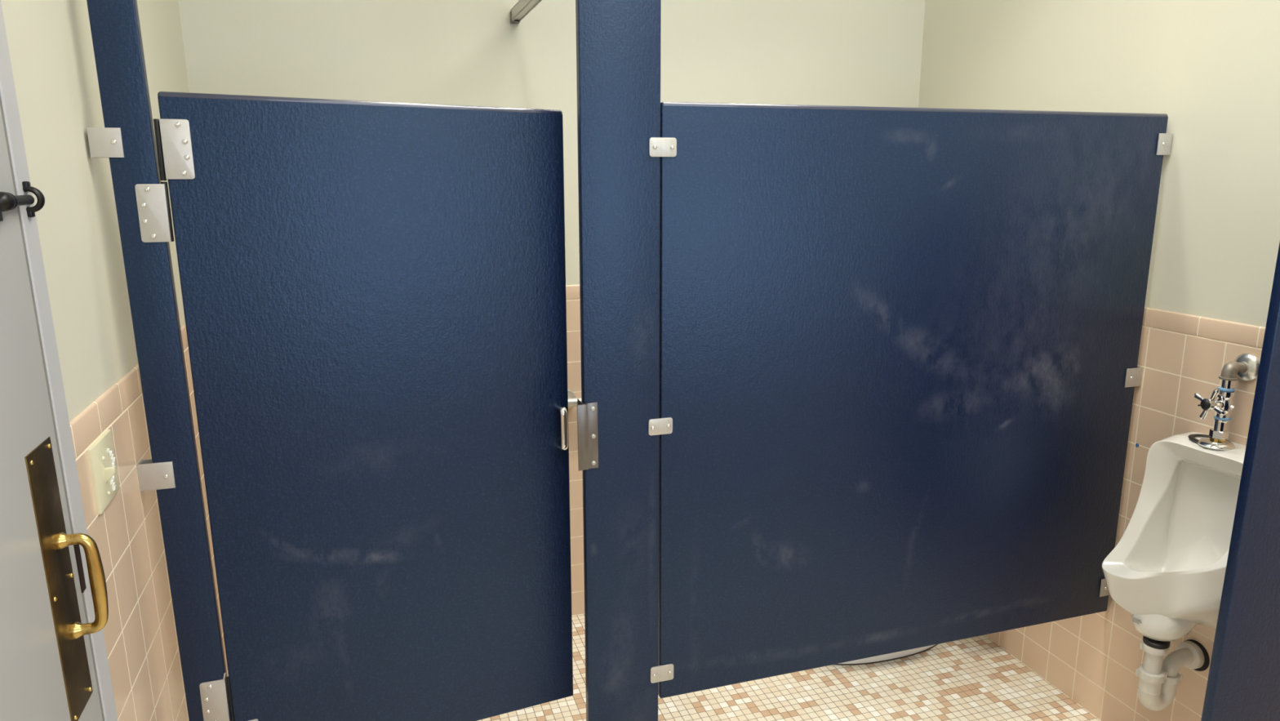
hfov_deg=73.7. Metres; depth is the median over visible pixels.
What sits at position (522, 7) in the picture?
headrail
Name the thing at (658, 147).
clip
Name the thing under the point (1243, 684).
screen
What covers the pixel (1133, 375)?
wall bracket
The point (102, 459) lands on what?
light switch
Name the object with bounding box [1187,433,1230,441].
ring
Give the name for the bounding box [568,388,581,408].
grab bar
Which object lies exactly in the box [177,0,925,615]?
wall
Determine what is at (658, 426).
clip
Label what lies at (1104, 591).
wall bracket
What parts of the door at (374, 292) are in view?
pull handle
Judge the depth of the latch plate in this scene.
1.88 m
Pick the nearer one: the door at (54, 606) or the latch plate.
the door at (54, 606)
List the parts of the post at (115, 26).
stall hinge, stall hinge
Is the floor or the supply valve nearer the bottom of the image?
the floor
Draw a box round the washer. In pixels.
[1142,635,1170,648]
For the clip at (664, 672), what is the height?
0.042 m
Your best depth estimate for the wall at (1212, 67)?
2.26 m
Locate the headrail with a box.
[510,0,542,23]
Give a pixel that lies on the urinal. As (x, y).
(1167, 568)
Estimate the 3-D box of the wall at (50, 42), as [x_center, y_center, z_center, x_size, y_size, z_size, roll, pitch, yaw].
[-0.696,-0.072,0.484,0.140,3.150,4.544,-5,13,-17]
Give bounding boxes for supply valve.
[1194,352,1259,449]
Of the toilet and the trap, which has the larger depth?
the toilet
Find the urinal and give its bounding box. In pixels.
[1102,431,1245,640]
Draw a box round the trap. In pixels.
[1135,635,1209,711]
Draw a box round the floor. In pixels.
[477,613,1101,720]
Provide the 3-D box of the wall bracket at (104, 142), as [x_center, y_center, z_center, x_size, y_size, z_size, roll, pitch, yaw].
[-0.939,-0.384,1.507,0.051,0.050,0.036,-4,13,-17]
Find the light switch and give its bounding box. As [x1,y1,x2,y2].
[87,429,119,514]
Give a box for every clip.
[648,137,676,156]
[648,417,672,435]
[650,663,673,683]
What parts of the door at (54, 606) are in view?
pull plate, strike plate, pull handle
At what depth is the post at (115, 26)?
1.58 m
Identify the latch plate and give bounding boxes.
[577,398,598,471]
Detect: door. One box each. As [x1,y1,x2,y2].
[0,0,117,720]
[157,91,573,720]
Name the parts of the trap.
trap arm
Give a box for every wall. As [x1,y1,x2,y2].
[0,0,228,720]
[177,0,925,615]
[918,0,1279,720]
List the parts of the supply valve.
cross handle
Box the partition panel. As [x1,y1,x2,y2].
[657,102,1168,697]
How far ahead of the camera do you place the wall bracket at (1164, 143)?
2.21 m
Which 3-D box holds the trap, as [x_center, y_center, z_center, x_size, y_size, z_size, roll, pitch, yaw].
[1.373,0.805,2.225,0.184,0.210,0.080,-4,13,-17]
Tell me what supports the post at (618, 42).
on the floor
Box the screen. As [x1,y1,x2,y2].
[1200,242,1279,720]
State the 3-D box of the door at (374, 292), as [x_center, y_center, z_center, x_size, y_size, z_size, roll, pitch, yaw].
[-0.503,0.180,1.808,0.760,1.409,0.063,-6,14,-25]
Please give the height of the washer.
0.015 m
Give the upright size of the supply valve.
0.226 m
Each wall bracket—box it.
[86,127,124,157]
[136,458,175,491]
[1099,577,1110,596]
[1124,365,1142,387]
[1155,133,1172,155]
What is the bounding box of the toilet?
[834,644,937,665]
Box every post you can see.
[86,0,257,720]
[575,0,661,720]
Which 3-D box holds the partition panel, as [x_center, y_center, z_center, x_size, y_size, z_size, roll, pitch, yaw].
[0.701,0.092,2.151,1.381,1.398,0.025,-4,13,-17]
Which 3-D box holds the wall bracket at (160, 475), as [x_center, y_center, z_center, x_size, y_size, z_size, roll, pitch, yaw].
[-0.927,0.218,1.642,0.060,0.053,0.036,-4,13,-17]

